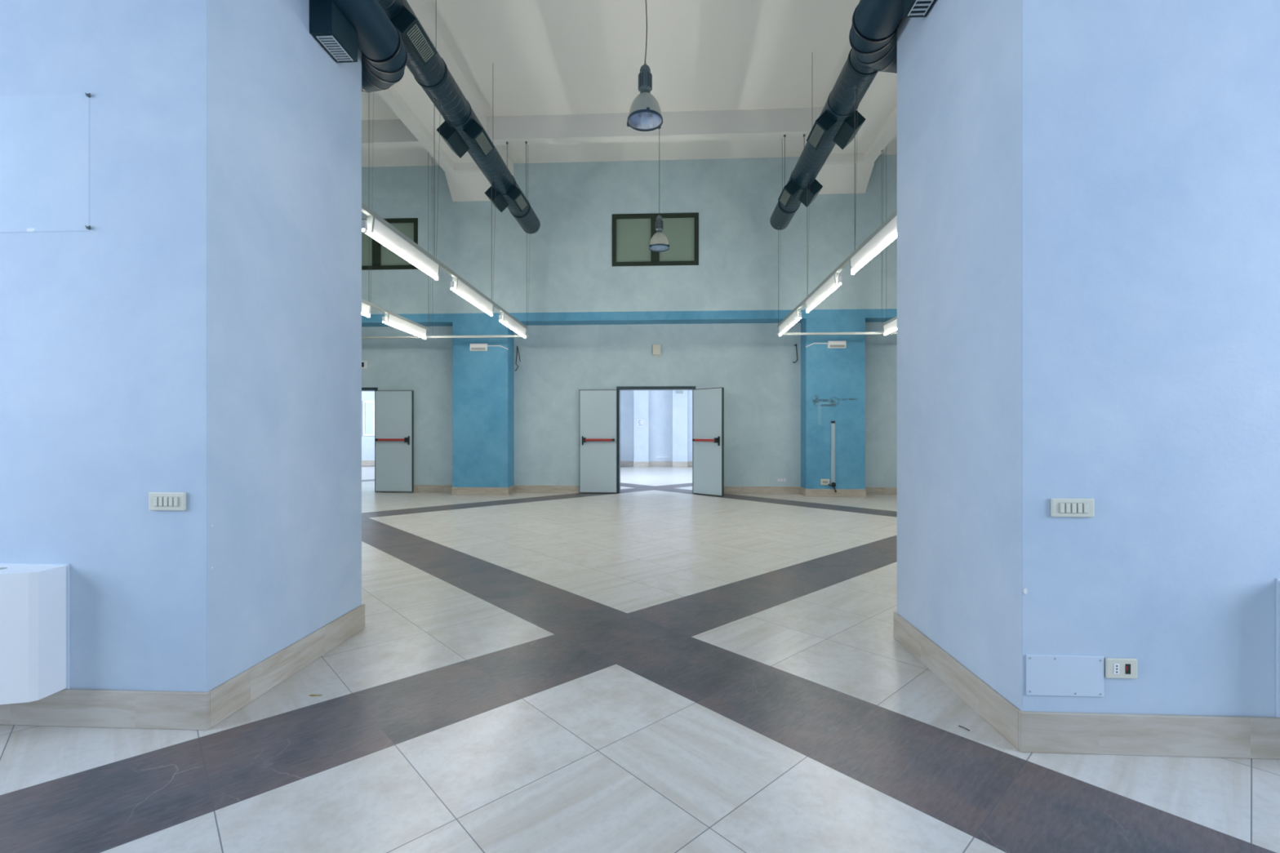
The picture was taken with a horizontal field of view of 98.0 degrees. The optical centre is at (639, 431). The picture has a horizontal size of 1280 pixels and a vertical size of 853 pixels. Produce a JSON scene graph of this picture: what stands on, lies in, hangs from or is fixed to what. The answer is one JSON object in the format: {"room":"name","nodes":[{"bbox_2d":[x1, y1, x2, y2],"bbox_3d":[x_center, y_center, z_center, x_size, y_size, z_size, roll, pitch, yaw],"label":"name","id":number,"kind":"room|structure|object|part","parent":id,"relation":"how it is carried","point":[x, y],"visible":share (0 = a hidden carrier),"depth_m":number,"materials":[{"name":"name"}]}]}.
{"room":"empty exhibition hall","nodes":[
{"label":"empty exhibition hall","id":0,"kind":"room"},
{"bbox_2d":[0,0,361,692],"bbox_3d":[-5.505,-2.110,3.228,7.290,6.820,1.235,0,0,3],"label":"wall","id":1,"kind":"structure","parent":0,"point":[202,340],"depth_m":2.47,"materials":[{"name":"blue paint"}]},
{"bbox_2d":[0,563,69,704],"bbox_3d":[-3.163,0.865,2.386,1.260,0.560,0.220,0,0,3],"label":"coil","id":2,"kind":"object","parent":1,"relation":"attached to","point":[34,597],"visible":1,"depth_m":2.35,"materials":[{"name":"white metal"}]},
{"bbox_2d":[148,492,186,511],"bbox_3d":[-2.071,0.305,2.434,0.165,0.080,0.018,0,0,3],"label":"switch plate","id":3,"kind":"object","parent":1,"relation":"attached to","point":[165,501],"visible":1,"depth_m":2.43,"materials":[{"name":"beige plastic"}]},
{"bbox_2d":[0,604,364,730],"bbox_3d":[-4.350,1.219,3.172,5.004,0.162,1.267,0,0,3],"label":"baseboard","id":4,"kind":"structure","parent":1,"relation":"attached to","point":[77,708],"depth_m":2.45,"materials":[{"name":"stone"}]},
{"bbox_2d":[361,390,692,466],"bbox_3d":[-3.479,-0.700,21.193,19.000,4.000,0.200,0,0,3],"label":"wall","id":5,"kind":"structure","parent":0,"point":[660,402],"depth_m":20.90,"materials":[{"name":"paint"}]},
{"bbox_2d":[361,400,362,435],"bbox_3d":[-11.001,-0.525,21.437,0.570,1.350,0.040,0,0,3],"label":"window","id":6,"kind":"structure","parent":5,"relation":"in","point":[362,401],"depth_m":21.43,"materials":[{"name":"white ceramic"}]},
{"bbox_2d":[363,400,374,435],"bbox_3d":[-10.421,-0.525,21.409,0.470,1.350,0.040,0,0,3],"label":"window","id":7,"kind":"structure","parent":5,"relation":"in","point":[368,406],"depth_m":21.41,"materials":[{"name":"white glass"}]},
{"bbox_2d":[361,460,692,466],"bbox_3d":[-3.492,1.200,20.912,19.000,0.200,0.364,0,0,3],"label":"baseboard","id":8,"kind":"structure","parent":5,"relation":"attached to","point":[635,464],"depth_m":20.86,"materials":[{"name":"stone"}]},
{"bbox_2d":[361,154,897,488],"bbox_3d":[0.265,-2.110,11.666,18.000,6.820,0.730,0,0,3],"label":"wall","id":9,"kind":"structure","parent":0,"point":[570,255],"depth_m":11.47,"materials":[{"name":"blue paint"}]},
{"bbox_2d":[361,360,367,368],"bbox_3d":[-6.175,-1.452,12.045,0.520,0.165,0.036,0,0,3],"label":"indicator","id":10,"kind":"object","parent":9,"relation":"attached to","point":[364,363],"visible":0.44,"depth_m":12.02,"materials":[{"name":"white plastic"}]},
{"bbox_2d":[361,387,413,492],"bbox_3d":[-6.496,0.170,12.127,3.271,2.260,0.463,0,0,3],"label":"door","id":11,"kind":"structure","parent":9,"relation":"in","point":[393,409],"depth_m":11.92,"materials":[{"name":"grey metal"}]},
{"bbox_3d":[-6.507,0.170,12.209,1.670,2.260,0.300,0,0,3],"label":"frame","id":12,"kind":"part","parent":11,"relation":"part of","materials":[{"name":"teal metal"}]},
{"bbox_2d":[361,217,417,270],"bbox_3d":[-5.490,-3.905,11.602,1.770,1.060,0.075,0,0,3],"label":"window","id":13,"kind":"structure","parent":9,"relation":"in","point":[375,255],"depth_m":11.58,"materials":[{"name":"glass"}]},
{"bbox_3d":[-5.932,-3.905,11.633,0.715,0.890,0.015,0,0,3],"label":"pane","id":14,"kind":"part","parent":13,"relation":"part of","materials":[{"name":"green glass"}]},
{"bbox_3d":[-5.048,-3.905,11.590,0.715,0.890,0.015,0,0,3],"label":"pane","id":15,"kind":"part","parent":13,"relation":"part of","materials":[{"name":"green glass"}]},
{"bbox_2d":[444,154,513,201],"bbox_3d":[-3.246,-5.139,11.220,1.270,0.758,0.500,0,0,3],"label":"haunch","id":16,"kind":"structure","parent":9,"relation":"attached to","point":[464,186],"depth_m":11.22,"materials":[{"name":"white paint"}]},
{"bbox_2d":[470,343,508,351],"bbox_3d":[-3.102,-1.740,11.431,0.796,0.150,0.067,0,0,3],"label":"emergency light","id":17,"kind":"object","parent":9,"relation":"attached to","point":[473,347],"visible":1,"depth_m":11.42,"materials":[{"name":"white plastic"}]},
{"bbox_2d":[471,347,485,350],"bbox_3d":[-3.322,-1.705,11.416,0.300,0.050,0.016,0,0,3],"label":"diffuser","id":18,"kind":"object","parent":17,"relation":"attached to","point":[472,348],"depth_m":11.41,"materials":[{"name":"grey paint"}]},
{"bbox_2d":[515,345,519,371],"bbox_3d":[-2.615,-1.565,11.834,0.122,0.544,0.091,0,0,3],"label":"loose cable","id":19,"kind":"object","parent":9,"relation":"hanging from","point":[517,345],"visible":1,"depth_m":11.86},
{"bbox_2d":[361,308,897,327],"bbox_3d":[0.258,-2.362,11.526,17.400,0.175,0.450,0,0,3],"label":"beam","id":20,"kind":"structure","parent":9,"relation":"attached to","point":[870,315],"depth_m":11.35,"materials":[{"name":"blue paint"}]},
{"bbox_2d":[579,386,724,496],"bbox_3d":[0.207,0.170,11.602,2.992,2.260,0.863,0,0,3],"label":"door","id":21,"kind":"structure","parent":9,"relation":"in","point":[599,409],"depth_m":11.71,"materials":[{"name":"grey metal"}]},
{"bbox_3d":[0.345,0.170,11.877,1.670,2.260,0.300,0,0,3],"label":"frame","id":22,"kind":"part","parent":21,"relation":"part of","materials":[{"name":"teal metal"}]},
{"bbox_2d":[612,212,698,266],"bbox_3d":[0.310,-3.905,11.321,1.761,1.060,0.075,0,0,3],"label":"window","id":23,"kind":"structure","parent":9,"relation":"in","point":[632,233],"depth_m":11.31,"materials":[{"name":"glass"}]},
{"bbox_3d":[-0.130,-3.905,11.352,0.710,0.890,0.015,0,0,3],"label":"pane","id":24,"kind":"part","parent":23,"relation":"part of","materials":[{"name":"green glass"}]},
{"bbox_3d":[0.750,-3.905,11.309,0.710,0.890,0.015,0,0,3],"label":"pane","id":25,"kind":"part","parent":23,"relation":"part of","materials":[{"name":"green glass"}]},
{"bbox_2d":[413,484,897,497],"bbox_3d":[0.258,1.222,11.519,17.400,0.155,0.464,0,0,3],"label":"baseboard","id":26,"kind":"structure","parent":9,"relation":"attached to","point":[417,488],"depth_m":11.60,"materials":[{"name":"stone"}]},
{"bbox_2d":[652,344,660,357],"bbox_3d":[0.345,-1.705,11.717,0.185,0.270,0.060,0,0,3],"label":"box","id":27,"kind":"object","parent":9,"relation":"attached to","point":[655,348],"visible":1,"depth_m":11.69,"materials":[{"name":"beige plastic"}]},
{"bbox_2d":[776,478,786,482],"bbox_3d":[2.956,1.013,11.613,0.202,0.069,0.016,0,0,3],"label":"wall socket","id":28,"kind":"object","parent":9,"relation":"attached to","point":[778,480],"visible":1,"depth_m":11.61,"materials":[{"name":"white plastic"}]},
{"bbox_2d":[792,344,797,363],"bbox_3d":[3.234,-1.630,11.575,0.108,0.400,0.043,0,0,3],"label":"loose cable","id":29,"kind":"object","parent":9,"relation":"hanging from","point":[795,344],"visible":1,"depth_m":11.58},
{"bbox_2d":[820,479,829,484],"bbox_3d":[3.702,1.005,11.121,0.170,0.120,0.026,0,0,3],"label":"wall socket","id":30,"kind":"object","parent":9,"relation":"attached to","point":[823,482],"visible":1,"depth_m":11.11,"materials":[{"name":"beige plastic"}]},
{"bbox_2d":[805,340,846,348],"bbox_3d":[3.711,-1.742,11.101,0.792,0.145,0.067,0,0,3],"label":"emergency light","id":31,"kind":"object","parent":9,"relation":"attached to","point":[833,344],"visible":1,"depth_m":11.07,"materials":[{"name":"white plastic"}]},
{"bbox_2d":[829,344,844,346],"bbox_3d":[3.927,-1.709,11.065,0.295,0.048,0.016,0,0,3],"label":"diffuser","id":32,"kind":"object","parent":31,"relation":"attached to","point":[830,345],"depth_m":11.06,"materials":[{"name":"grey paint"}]},
{"bbox_2d":[831,421,835,484],"bbox_3d":[3.856,0.422,11.107,0.074,1.275,0.040,0,0,3],"label":"cable trunking","id":33,"kind":"object","parent":9,"relation":"attached to","point":[833,423],"visible":0.99,"depth_m":11.10,"materials":[{"name":"grey plastic"}]},
{"bbox_2d":[827,482,836,492],"bbox_3d":[3.824,1.103,11.053,0.162,0.195,0.082,0,0,3],"label":"plug","id":34,"kind":"object","parent":33,"relation":"attached to","point":[833,484],"visible":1,"depth_m":11.03,"materials":[{"name":"plastic"}]},
{"bbox_2d":[815,162,874,194],"bbox_3d":[3.856,-5.139,10.876,1.250,0.758,0.500,0,0,3],"label":"haunch","id":35,"kind":"structure","parent":9,"relation":"attached to","point":[835,179],"depth_m":10.86,"materials":[{"name":"white paint"}]},
{"bbox_2d":[361,0,897,167],"bbox_3d":[-0.159,-5.620,2.911,18.200,0.200,18.400,0,0,3],"label":"ceiling","id":36,"kind":"structure","parent":0,"point":[516,57],"depth_m":8.29,"materials":[{"name":"white paint"}]},
{"bbox_2d":[309,0,407,92],"bbox_3d":[-3.575,-3.880,0.650,3.739,3.281,6.952,0,0,3],"label":"duct","id":37,"kind":"object","parent":36,"relation":"hanging from","point":[340,27],"visible":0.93,"depth_m":3.35,"materials":[{"name":"metal"}]},
{"bbox_2d":[315,35,353,61],"bbox_3d":[-1.785,-2.243,3.255,0.094,0.007,0.210,0,0,3],"label":"grille","id":38,"kind":"object","parent":37,"relation":"attached to","point":[334,45],"depth_m":3.24,"materials":[{"name":"white metal"}]},
{"bbox_2d":[361,96,431,330],"bbox_3d":[-4.133,-3.715,7.385,0.074,3.610,6.352,0,0,3],"label":"track","id":39,"kind":"object","parent":36,"relation":"hanging from","point":[376,307],"visible":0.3,"depth_m":8.94,"materials":[{"name":"grey metal"}]},
{"bbox_2d":[361,302,371,317],"bbox_3d":[-4.135,-1.817,7.644,0.062,0.181,1.550,0,0,3],"label":"batten","id":40,"kind":"object","parent":39,"relation":"hanging from","point":[366,308],"visible":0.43,"depth_m":8.30,"materials":[{"name":"grey paint"}]},
{"bbox_3d":[-4.149,-1.933,7.344,0.044,0.045,6.270,0,0,3],"label":"rail","id":41,"kind":"part","parent":39,"relation":"part of","materials":[{"name":"white metal"}]},
{"bbox_2d":[382,313,426,339],"bbox_3d":[-4.040,-1.817,9.607,0.062,0.181,1.550,0,0,3],"label":"batten","id":42,"kind":"object","parent":39,"relation":"hanging from","point":[391,319],"visible":1,"depth_m":9.51,"materials":[{"name":"grey paint"}]},
{"bbox_2d":[376,0,506,173],"bbox_3d":[-3.436,-5.320,6.724,1.215,0.400,8.500,0,0,3],"label":"beam","id":43,"kind":"structure","parent":36,"relation":"attached to","point":[406,98],"depth_m":8.99,"materials":[{"name":"white paint"}]},
{"bbox_2d":[361,334,528,338],"bbox_3d":[-4.945,-3.645,10.552,5.700,3.750,0.050,0,0,3],"label":"track","id":44,"kind":"object","parent":36,"relation":"hanging from","point":[515,335],"visible":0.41,"depth_m":10.47,"materials":[{"name":"white metal"}]},
{"bbox_2d":[361,97,530,329],"bbox_3d":[-2.255,-2.835,7.293,0.074,1.850,6.352,0,0,3],"label":"track","id":45,"kind":"object","parent":36,"relation":"hanging from","point":[365,209],"visible":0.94,"depth_m":6.36,"materials":[{"name":"grey metal"}]},
{"bbox_2d":[361,215,439,280],"bbox_3d":[-2.353,-1.817,5.580,0.062,0.181,1.550,0,0,3],"label":"batten","id":46,"kind":"object","parent":45,"relation":"attached to","point":[377,230],"visible":0.98,"depth_m":5.41,"materials":[{"name":"grey paint"}]},
{"bbox_3d":[-2.272,-1.933,7.253,0.044,0.045,6.270,0,0,3],"label":"rail","id":47,"kind":"part","parent":45,"relation":"part of","materials":[{"name":"grey metal"}]},
{"bbox_2d":[450,277,493,316],"bbox_3d":[-2.257,-1.817,7.553,0.062,0.181,1.550,0,0,3],"label":"batten","id":48,"kind":"object","parent":45,"relation":"hanging from","point":[457,286],"visible":1,"depth_m":7.42,"materials":[{"name":"grey paint"}]},
{"bbox_2d":[498,311,526,338],"bbox_3d":[-2.162,-1.817,9.516,0.062,0.181,1.550,0,0,3],"label":"batten","id":49,"kind":"object","parent":45,"relation":"hanging from","point":[504,318],"visible":1,"depth_m":9.39,"materials":[{"name":"grey paint"}]},
{"bbox_2d":[377,0,540,233],"bbox_3d":[-2.279,-4.595,6.693,0.599,1.849,7.950,0,0,3],"label":"air duct","id":50,"kind":"object","parent":36,"relation":"hanging from","point":[462,131],"visible":0.89,"depth_m":6.80,"materials":[{"name":"metal"}]},
{"bbox_2d":[406,23,434,62],"bbox_3d":[-2.109,-3.735,5.348,0.093,0.093,0.402,0,0,3],"label":"grille","id":51,"kind":"object","parent":50,"relation":"attached to","point":[417,38],"depth_m":5.33,"materials":[{"name":"white metal"}]},
{"bbox_2d":[440,133,457,155],"bbox_3d":[-2.488,-3.735,7.229,0.093,0.093,0.402,0,0,3],"label":"grille","id":52,"kind":"object","parent":50,"relation":"attached to","point":[446,141],"depth_m":7.14,"materials":[{"name":"grey metal"}]},
{"bbox_2d":[475,132,492,155],"bbox_3d":[-2.019,-3.735,7.206,0.093,0.093,0.402,0,0,3],"label":"grille","id":53,"kind":"object","parent":50,"relation":"attached to","point":[483,143],"depth_m":7.19,"materials":[{"name":"grey metal"}]},
{"bbox_2d":[486,195,499,210],"bbox_3d":[-2.399,-3.735,9.077,0.093,0.093,0.402,0,0,3],"label":"grille","id":54,"kind":"object","parent":50,"relation":"attached to","point":[491,197],"depth_m":8.92,"materials":[{"name":"grey metal"}]},
{"bbox_3d":[-2.347,-4.575,9.825,0.036,1.090,0.034,0,0,3],"label":"hanging rod","id":55,"kind":"part","parent":50,"relation":"part of","materials":[{"name":"metal"}]},
{"bbox_2d":[515,195,527,209],"bbox_3d":[-1.929,-3.735,9.054,0.093,0.093,0.402,0,0,3],"label":"grille","id":56,"kind":"object","parent":50,"relation":"attached to","point":[521,201],"depth_m":9.05,"materials":[{"name":"grey metal"}]},
{"bbox_3d":[-2.008,-4.575,9.809,0.036,1.090,0.034,0,0,3],"label":"hanging rod","id":57,"kind":"part","parent":50,"relation":"part of","materials":[{"name":"metal"}]},
{"bbox_2d":[361,107,897,148],"bbox_3d":[0.170,-5.320,9.703,17.400,0.400,0.200,0,0,3],"label":"beam","id":58,"kind":"structure","parent":36,"relation":"attached to","point":[770,123],"depth_m":9.65,"materials":[{"name":"white paint"}]},
{"bbox_2d":[626,0,662,131],"bbox_3d":[0.057,-4.312,5.567,0.362,2.416,0.372,0,0,-14],"label":"pendant lamp","id":59,"kind":"object","parent":36,"relation":"hanging from","point":[645,112],"visible":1,"depth_m":5.53,"materials":[{"name":"grey metal"}]},
{"bbox_2d":[629,112,661,128],"bbox_3d":[0.052,-3.240,5.574,0.309,0.231,0.309,0,0,-14],"label":"lens","id":60,"kind":"object","parent":59,"relation":"on","point":[637,120],"depth_m":5.70,"materials":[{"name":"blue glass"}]},
{"bbox_3d":[0.052,-4.620,5.574,0.039,1.800,0.039,0,0,31],"label":"cord","id":61,"kind":"part","parent":59,"relation":"part of","materials":[{"name":"white plastic"}]},
{"bbox_2d":[648,128,669,252],"bbox_3d":[0.341,-4.340,9.595,0.372,2.361,0.362,0,0,24],"label":"pendant lamp","id":62,"kind":"object","parent":36,"relation":"hanging from","point":[659,242],"visible":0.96,"depth_m":9.54,"materials":[{"name":"grey metal"}]},
{"bbox_2d":[649,245,667,250],"bbox_3d":[0.333,-3.295,9.595,0.309,0.231,0.309,0,0,24],"label":"lens","id":63,"kind":"object","parent":62,"relation":"on","point":[651,247],"depth_m":9.73,"materials":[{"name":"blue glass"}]},
{"bbox_3d":[0.333,-4.647,9.595,0.040,1.745,0.040,0,0,24],"label":"cord","id":64,"kind":"part","parent":62,"relation":"part of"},
{"bbox_2d":[769,48,878,230],"bbox_3d":[2.426,-4.590,6.465,0.599,1.859,7.950,0,0,3],"label":"air duct","id":65,"kind":"object","parent":36,"relation":"hanging from","point":[835,124],"visible":0.74,"depth_m":7.01,"materials":[{"name":"metal"}]},
{"bbox_2d":[779,189,790,205],"bbox_3d":[2.306,-3.725,8.849,0.093,0.093,0.402,0,0,3],"label":"grille","id":66,"kind":"object","parent":65,"relation":"attached to","point":[784,197],"depth_m":8.83,"materials":[{"name":"grey metal"}]},
{"bbox_3d":[2.497,-4.570,9.590,0.036,1.100,0.034,0,0,3],"label":"hanging rod","id":67,"kind":"part","parent":65,"relation":"part of","materials":[{"name":"metal"}]},
{"bbox_2d":[809,189,820,204],"bbox_3d":[2.775,-3.725,8.826,0.093,0.093,0.402,0,0,3],"label":"grille","id":68,"kind":"object","parent":65,"relation":"attached to","point":[815,192],"depth_m":8.65,"materials":[{"name":"grey metal"}]},
{"bbox_2d":[808,124,823,147],"bbox_3d":[2.216,-3.725,7.001,0.093,0.093,0.402,0,0,3],"label":"grille","id":69,"kind":"object","parent":65,"relation":"attached to","point":[815,136],"depth_m":6.99,"materials":[{"name":"grey metal"}]},
{"bbox_2d":[777,85,897,327],"bbox_3d":[2.400,-2.835,7.068,0.074,1.850,6.352,0,0,3],"label":"track","id":70,"kind":"object","parent":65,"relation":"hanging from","point":[846,262],"visible":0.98,"depth_m":6.24,"materials":[{"name":"grey metal"}]},
{"bbox_2d":[777,308,801,336],"bbox_3d":[2.492,-1.817,9.290,0.062,0.181,1.550,0,0,3],"label":"batten","id":71,"kind":"object","parent":70,"relation":"hanging from","point":[796,315],"visible":1,"depth_m":9.13,"materials":[{"name":"grey paint"}]},
{"bbox_2d":[804,272,841,313],"bbox_3d":[2.397,-1.817,7.328,0.062,0.181,1.550,0,0,3],"label":"batten","id":72,"kind":"object","parent":70,"relation":"hanging from","point":[834,282],"visible":1,"depth_m":7.18,"materials":[{"name":"grey paint"}]},
{"bbox_3d":[2.383,-1.933,7.028,0.044,0.045,6.270,0,0,3],"label":"rail","id":73,"kind":"part","parent":70,"relation":"part of","materials":[{"name":"white metal"}]},
{"bbox_2d":[848,214,897,275],"bbox_3d":[2.302,-1.817,5.355,0.062,0.181,1.550,0,0,3],"label":"batten","id":74,"kind":"object","parent":70,"relation":"hanging from","point":[888,233],"visible":0.57,"depth_m":5.42,"materials":[{"name":"grey paint"}]},
{"bbox_2d":[844,122,863,146],"bbox_3d":[2.686,-3.725,6.978,0.093,0.093,0.402,0,0,3],"label":"grille","id":75,"kind":"object","parent":65,"relation":"attached to","point":[852,135],"depth_m":6.93,"materials":[{"name":"grey metal"}]},
{"bbox_2d":[777,332,897,335],"bbox_3d":[5.303,-3.645,10.055,5.580,3.750,0.050,0,0,3],"label":"track","id":76,"kind":"object","parent":36,"relation":"hanging from","point":[802,333],"visible":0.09,"depth_m":10.12,"materials":[{"name":"white metal"}]},
{"bbox_2d":[824,71,897,164],"bbox_3d":[3.628,-5.320,6.382,1.230,0.400,8.500,0,0,3],"label":"beam","id":77,"kind":"structure","parent":36,"relation":"attached to","point":[878,105],"depth_m":9.46,"materials":[{"name":"white paint"}]},
{"bbox_2d":[880,149,897,326],"bbox_3d":[4.257,-3.515,6.978,0.074,3.210,6.352,0,0,3],"label":"track","id":78,"kind":"object","parent":77,"relation":"hanging from","point":[895,317],"visible":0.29,"depth_m":10.10,"materials":[{"name":"grey metal"}]},
{"bbox_3d":[4.241,-1.933,6.938,0.044,0.045,6.270,0,0,3],"label":"rail","id":79,"kind":"part","parent":78,"relation":"part of","materials":[{"name":"white metal"}]},
{"bbox_2d":[882,319,897,335],"bbox_3d":[4.350,-1.817,9.200,0.062,0.181,1.550,0,0,3],"label":"batten","id":80,"kind":"object","parent":78,"relation":"hanging from","point":[891,326],"visible":0.43,"depth_m":9.68,"materials":[{"name":"grey paint"}]},
{"bbox_2d":[848,0,936,73],"bbox_3d":[3.047,-3.912,0.324,3.744,3.216,6.942,0,0,3],"label":"duct","id":81,"kind":"object","parent":36,"relation":"hanging from","point":[873,35],"visible":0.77,"depth_m":3.40,"materials":[{"name":"metal"}]},
{"bbox_2d":[907,0,933,16],"bbox_3d":[1.520,-2.308,2.920,0.089,0.007,0.320,0,0,3],"label":"grille","id":82,"kind":"object","parent":81,"relation":"attached to","point":[915,7],"depth_m":3.03,"materials":[{"name":"white metal"}]},
{"bbox_2d":[0,465,1279,852],"bbox_3d":[-2.614,1.350,8.036,24.000,0.100,28.200,0,0,3],"label":"floor","id":83,"kind":"structure","parent":0,"point":[655,664],"depth_m":2.38,"materials":[{"name":"tile"}]},
{"bbox_2d":[633,390,687,462],"bbox_3d":[0.765,-0.700,20.712,1.975,4.000,0.350,0,0,3],"label":"wall","id":84,"kind":"structure","parent":0,"point":[641,397],"depth_m":20.56,"materials":[{"name":"paint"}]},
{"bbox_2d":[636,419,644,426],"bbox_3d":[0.010,-0.320,20.566,0.260,0.240,0.024,0,0,3],"label":"notice","id":85,"kind":"object","parent":84,"relation":"attached to","point":[639,422],"visible":1,"depth_m":20.57,"materials":[{"name":"paper"}]},
{"bbox_2d":[675,390,683,393],"bbox_3d":[1.452,-1.470,20.479,0.260,0.100,0.050,0,0,3],"label":"emergency light","id":86,"kind":"object","parent":84,"relation":"attached to","point":[677,391],"visible":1,"depth_m":20.46,"materials":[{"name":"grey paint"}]},
{"bbox_2d":[897,0,1279,717],"bbox_3d":[5.210,-2.110,2.709,7.255,6.820,1.235,0,0,3],"label":"wall","id":87,"kind":"structure","parent":0,"point":[1088,191],"depth_m":2.25,"materials":[{"name":"blue paint"}]},
{"bbox_2d":[1022,587,1027,595],"bbox_3d":[1.570,0.650,2.266,0.016,0.029,0.002,0,0,3],"label":"chip","id":88,"kind":"object","parent":87,"relation":"attached to","point":[1024,590],"visible":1,"depth_m":2.27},
{"bbox_2d":[1026,654,1103,697],"bbox_3d":[1.723,0.990,2.255,0.304,0.164,0.008,0,0,3],"label":"cover","id":89,"kind":"object","parent":87,"relation":"attached to","point":[1046,675],"visible":1,"depth_m":2.25,"materials":[{"name":"grey paint"}]},
{"bbox_2d":[1050,497,1093,517],"bbox_3d":[1.751,0.307,2.249,0.166,0.075,0.018,0,0,3],"label":"switch plate","id":90,"kind":"object","parent":87,"relation":"attached to","point":[1077,508],"visible":1,"depth_m":2.24,"materials":[{"name":"beige plastic"}]},
{"bbox_2d":[893,612,1279,759],"bbox_3d":[4.354,1.219,2.750,5.569,0.162,1.267,0,0,3],"label":"baseboard","id":91,"kind":"structure","parent":87,"relation":"attached to","point":[1044,732],"depth_m":2.24,"materials":[{"name":"stone"}]},
{"bbox_2d":[1105,657,1137,679],"bbox_3d":[1.941,0.954,2.241,0.120,0.080,0.016,0,0,3],"label":"wall socket","id":92,"kind":"object","parent":87,"relation":"attached to","point":[1115,668],"visible":1,"depth_m":2.24,"materials":[{"name":"beige plastic"}]},
{"bbox_2d":[1113,663,1119,674],"bbox_3d":[1.917,0.954,2.237,0.020,0.040,0.002,0,0,3],"label":"socket","id":93,"kind":"object","parent":92,"relation":"attached to","point":[1116,666],"depth_m":2.24,"materials":[{"name":"white plastic"}]},
{"bbox_2d":[1275,578,1279,717],"bbox_3d":[3.164,0.865,2.079,1.260,0.560,0.220,0,0,3],"label":"radiator","id":94,"kind":"object","parent":87,"relation":"attached to","point":[1277,580],"visible":1,"depth_m":2.21,"materials":[{"name":"white metal"}]}
]}

